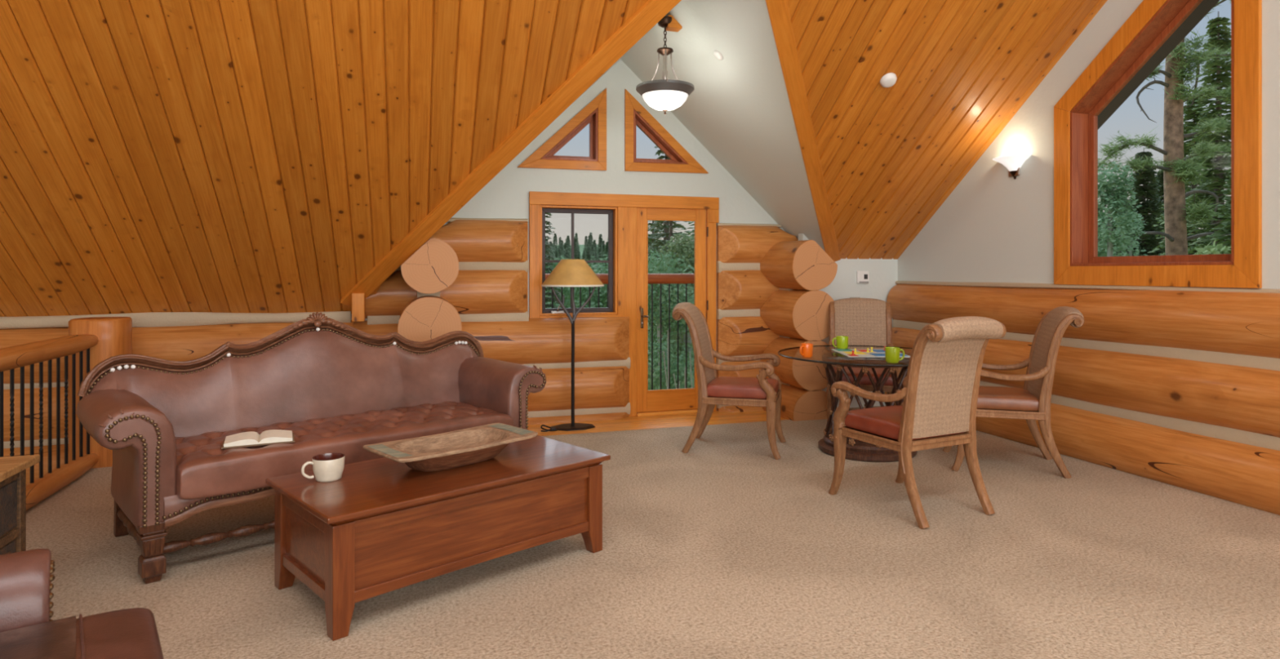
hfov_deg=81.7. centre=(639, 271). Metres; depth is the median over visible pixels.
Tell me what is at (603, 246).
fir tree
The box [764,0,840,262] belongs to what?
trim
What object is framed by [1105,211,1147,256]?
tree
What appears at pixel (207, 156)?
ceiling
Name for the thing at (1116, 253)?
spruce tree
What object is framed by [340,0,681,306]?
trim
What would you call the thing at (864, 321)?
armchair
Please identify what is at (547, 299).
spruce tree
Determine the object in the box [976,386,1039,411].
seat cushion
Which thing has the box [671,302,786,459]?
armchair
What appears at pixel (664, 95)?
pendant lamp
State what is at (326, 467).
coffee mug
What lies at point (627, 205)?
trim
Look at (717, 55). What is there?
cap
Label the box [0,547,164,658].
chair
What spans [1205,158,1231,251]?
spruce tree
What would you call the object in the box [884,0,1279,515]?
wall
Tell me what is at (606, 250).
fir tree
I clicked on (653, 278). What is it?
balcony railing
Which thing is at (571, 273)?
floor lamp
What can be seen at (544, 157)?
window
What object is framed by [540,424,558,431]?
power cord
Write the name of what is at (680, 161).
window
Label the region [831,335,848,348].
mug
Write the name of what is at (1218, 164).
spruce tree
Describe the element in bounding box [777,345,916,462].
round dining table
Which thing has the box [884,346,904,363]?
mug
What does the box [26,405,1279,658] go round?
floor
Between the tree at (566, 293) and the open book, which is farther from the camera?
the tree at (566, 293)
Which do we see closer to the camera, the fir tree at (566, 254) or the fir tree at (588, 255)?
the fir tree at (588, 255)
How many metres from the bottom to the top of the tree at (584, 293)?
6.211 m
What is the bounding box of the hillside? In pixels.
[545,244,1117,306]
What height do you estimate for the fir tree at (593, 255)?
4.408 m
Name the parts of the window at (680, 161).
casing, sash, sash, sash, casing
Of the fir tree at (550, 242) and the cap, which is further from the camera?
the fir tree at (550, 242)
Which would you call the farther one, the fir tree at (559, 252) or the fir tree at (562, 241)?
the fir tree at (562, 241)
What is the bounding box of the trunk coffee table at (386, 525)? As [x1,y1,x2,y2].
[265,435,610,640]
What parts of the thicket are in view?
stem, stem, stem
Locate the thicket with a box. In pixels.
[662,329,692,389]
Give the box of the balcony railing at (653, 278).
[545,273,694,390]
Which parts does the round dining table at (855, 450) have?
glass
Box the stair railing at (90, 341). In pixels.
[0,316,132,510]
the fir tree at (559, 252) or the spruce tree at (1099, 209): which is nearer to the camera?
the spruce tree at (1099, 209)
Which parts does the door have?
handle plate, rail, rail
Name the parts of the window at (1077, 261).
casing, sash, casing, sash, casing, sash, casing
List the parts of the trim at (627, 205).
casing, casing, casing, casing, casing, casing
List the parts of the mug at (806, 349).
handle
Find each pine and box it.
[1097,0,1231,255]
[1193,240,1231,254]
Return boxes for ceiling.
[0,0,648,316]
[620,0,824,250]
[786,0,1107,258]
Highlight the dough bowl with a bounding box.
[363,422,537,471]
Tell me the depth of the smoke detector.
5.74 m
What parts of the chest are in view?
door, drawer, rail, rail, post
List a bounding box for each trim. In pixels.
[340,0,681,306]
[351,293,365,321]
[528,191,719,416]
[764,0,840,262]
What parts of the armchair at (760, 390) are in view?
leg and stile, backrest, leg and stile, rail, arm, arm, leg, rail, leg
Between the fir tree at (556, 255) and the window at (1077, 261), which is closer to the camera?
the window at (1077, 261)
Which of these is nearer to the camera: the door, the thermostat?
the door
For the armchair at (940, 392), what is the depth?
4.30 m
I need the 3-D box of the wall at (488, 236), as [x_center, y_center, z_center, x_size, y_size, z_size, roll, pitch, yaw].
[-2.443,0.957,6.685,9.700,6.127,0.490,0,0,-17]
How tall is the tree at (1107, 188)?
7.841 m
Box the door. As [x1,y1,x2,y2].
[636,207,708,416]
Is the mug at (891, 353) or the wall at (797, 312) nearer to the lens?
the mug at (891, 353)
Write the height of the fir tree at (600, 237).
5.416 m
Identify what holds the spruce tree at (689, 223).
on the hillside
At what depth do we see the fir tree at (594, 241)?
120.86 m
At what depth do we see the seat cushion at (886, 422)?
4.50 m
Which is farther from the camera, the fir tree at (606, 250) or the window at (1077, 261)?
the fir tree at (606, 250)
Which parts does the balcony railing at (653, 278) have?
handrail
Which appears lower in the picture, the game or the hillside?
the game
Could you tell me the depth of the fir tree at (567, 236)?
128.31 m
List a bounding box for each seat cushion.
[75,607,164,658]
[175,401,513,499]
[706,376,779,399]
[833,366,893,385]
[844,405,964,439]
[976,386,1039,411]
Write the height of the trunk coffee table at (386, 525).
0.487 m
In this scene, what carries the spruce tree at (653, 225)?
on the hillside
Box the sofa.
[75,311,546,583]
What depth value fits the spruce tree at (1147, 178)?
29.75 m
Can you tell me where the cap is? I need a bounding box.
[713,50,723,60]
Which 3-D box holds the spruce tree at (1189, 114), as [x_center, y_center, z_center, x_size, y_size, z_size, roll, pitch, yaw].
[19.639,-0.092,26.091,4.692,12.530,4.607,0,0,-37]
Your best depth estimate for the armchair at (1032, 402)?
5.22 m
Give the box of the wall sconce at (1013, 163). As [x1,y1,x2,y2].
[992,154,1031,179]
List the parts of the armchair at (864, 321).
arm, leg, leg and stile, backrest, rail, leg and stile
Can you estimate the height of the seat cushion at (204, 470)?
0.202 m
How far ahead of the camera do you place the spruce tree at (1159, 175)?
38.88 m
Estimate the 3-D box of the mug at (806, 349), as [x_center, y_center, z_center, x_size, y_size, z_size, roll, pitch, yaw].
[1.266,0.598,5.624,0.092,0.101,0.116,0,0,22]
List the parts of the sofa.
leg, arm, arm, leg, crest rail, bead moulding, arm, arm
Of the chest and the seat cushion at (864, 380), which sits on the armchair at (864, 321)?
the seat cushion at (864, 380)
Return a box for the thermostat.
[856,271,868,283]
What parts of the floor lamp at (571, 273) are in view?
lamp shade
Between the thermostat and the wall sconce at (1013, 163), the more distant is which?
the thermostat
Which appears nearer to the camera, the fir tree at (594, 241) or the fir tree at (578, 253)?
the fir tree at (578, 253)
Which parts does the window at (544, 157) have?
casing, sash, sash, sash, casing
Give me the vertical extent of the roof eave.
4.465 m
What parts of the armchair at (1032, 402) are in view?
leg, leg, arm, rail, arm, leg and stile, backrest, leg and stile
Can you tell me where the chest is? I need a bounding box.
[0,454,39,555]
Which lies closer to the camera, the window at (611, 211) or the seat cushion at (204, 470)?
the seat cushion at (204, 470)
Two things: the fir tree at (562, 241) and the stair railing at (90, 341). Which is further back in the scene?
the fir tree at (562, 241)
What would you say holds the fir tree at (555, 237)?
on the hillside
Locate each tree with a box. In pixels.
[545,213,565,308]
[545,255,584,308]
[548,240,554,260]
[552,233,558,254]
[553,248,558,264]
[557,250,561,259]
[560,240,564,255]
[562,242,567,255]
[563,247,570,258]
[564,238,570,256]
[565,254,608,307]
[566,235,571,258]
[569,237,579,259]
[576,252,581,259]
[581,235,587,258]
[582,249,586,260]
[584,246,595,291]
[586,235,591,252]
[589,232,593,249]
[591,240,598,257]
[591,253,596,270]
[596,234,603,257]
[600,240,605,258]
[603,241,608,266]
[648,145,693,378]
[648,220,663,349]
[648,220,693,387]
[648,232,694,388]
[648,248,694,390]
[681,221,694,296]
[1097,161,1161,256]
[1097,208,1106,249]
[1100,193,1128,255]
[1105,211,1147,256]
[1114,148,1165,256]
[1140,169,1164,248]
[1147,97,1226,255]
[1185,11,1231,253]
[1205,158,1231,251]
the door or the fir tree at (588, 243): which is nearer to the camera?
the door
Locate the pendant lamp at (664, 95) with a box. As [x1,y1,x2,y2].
[635,14,694,114]
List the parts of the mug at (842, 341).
handle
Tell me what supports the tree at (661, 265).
on the hillside
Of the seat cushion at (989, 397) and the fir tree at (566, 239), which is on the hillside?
the fir tree at (566, 239)
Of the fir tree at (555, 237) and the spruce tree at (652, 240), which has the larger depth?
the fir tree at (555, 237)
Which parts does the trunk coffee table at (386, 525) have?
leg, rail, rail, panel, leg, moulding, panel, rail, rail, leg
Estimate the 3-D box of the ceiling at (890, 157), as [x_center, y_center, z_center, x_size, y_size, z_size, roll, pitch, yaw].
[2.199,-2.346,4.769,3.043,4.435,5.805,0,0,-17]
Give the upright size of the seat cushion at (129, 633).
0.210 m
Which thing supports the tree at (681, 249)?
on the hillside
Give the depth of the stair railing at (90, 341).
4.90 m
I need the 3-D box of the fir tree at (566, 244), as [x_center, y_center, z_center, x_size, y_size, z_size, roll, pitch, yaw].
[-9.882,-1.474,98.735,2.056,4.805,2.152,0,0,-6]
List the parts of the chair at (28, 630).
arm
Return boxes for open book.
[221,429,294,448]
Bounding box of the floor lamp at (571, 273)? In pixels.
[541,258,604,431]
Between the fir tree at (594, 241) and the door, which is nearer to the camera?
the door
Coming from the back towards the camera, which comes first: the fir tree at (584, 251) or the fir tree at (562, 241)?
the fir tree at (562, 241)
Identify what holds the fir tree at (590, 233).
on the hillside
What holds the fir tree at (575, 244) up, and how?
on the hillside
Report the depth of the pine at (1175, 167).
16.83 m
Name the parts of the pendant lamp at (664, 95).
arm, stem, lamp shade, crown, chain, arm, arm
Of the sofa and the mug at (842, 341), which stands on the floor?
the sofa
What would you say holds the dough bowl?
on the trunk coffee table at (386, 525)
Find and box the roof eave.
[1097,0,1219,128]
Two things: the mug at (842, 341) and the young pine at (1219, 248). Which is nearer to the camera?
the mug at (842, 341)
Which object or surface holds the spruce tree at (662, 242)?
on the hillside
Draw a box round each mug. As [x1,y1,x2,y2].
[301,452,344,481]
[799,342,813,357]
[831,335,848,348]
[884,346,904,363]
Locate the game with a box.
[831,348,910,357]
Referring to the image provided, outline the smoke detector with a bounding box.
[880,72,897,87]
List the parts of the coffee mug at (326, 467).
handle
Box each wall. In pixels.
[0,59,798,484]
[760,240,837,421]
[798,233,897,407]
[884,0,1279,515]
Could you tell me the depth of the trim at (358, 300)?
6.28 m
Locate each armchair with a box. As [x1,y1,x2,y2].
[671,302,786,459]
[823,297,902,431]
[828,315,1006,528]
[942,306,1084,478]
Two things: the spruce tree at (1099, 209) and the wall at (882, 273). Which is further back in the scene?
the spruce tree at (1099, 209)
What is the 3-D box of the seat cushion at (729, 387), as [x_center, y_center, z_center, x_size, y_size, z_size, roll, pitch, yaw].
[0.834,0.932,5.979,0.537,0.115,0.524,0,0,15]
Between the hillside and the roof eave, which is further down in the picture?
the hillside
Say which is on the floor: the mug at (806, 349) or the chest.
the chest
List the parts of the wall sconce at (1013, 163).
lamp shade, plate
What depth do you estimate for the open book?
3.78 m
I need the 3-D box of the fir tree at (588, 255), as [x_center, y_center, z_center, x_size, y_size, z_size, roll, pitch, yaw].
[-5.594,-0.040,80.629,2.419,5.394,2.311,0,0,-20]
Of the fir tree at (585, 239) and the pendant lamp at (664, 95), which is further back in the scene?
the fir tree at (585, 239)
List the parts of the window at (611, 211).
sash, sash, sash, sash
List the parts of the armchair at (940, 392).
leg, arm, rail, leg, arm, leg and stile, rail, backrest, leg and stile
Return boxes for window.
[517,88,606,170]
[540,204,617,315]
[624,88,708,173]
[1053,0,1262,288]
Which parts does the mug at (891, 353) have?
handle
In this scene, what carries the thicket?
on the hillside
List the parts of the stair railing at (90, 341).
rail, rail, post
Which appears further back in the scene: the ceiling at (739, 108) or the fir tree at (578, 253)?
the fir tree at (578, 253)

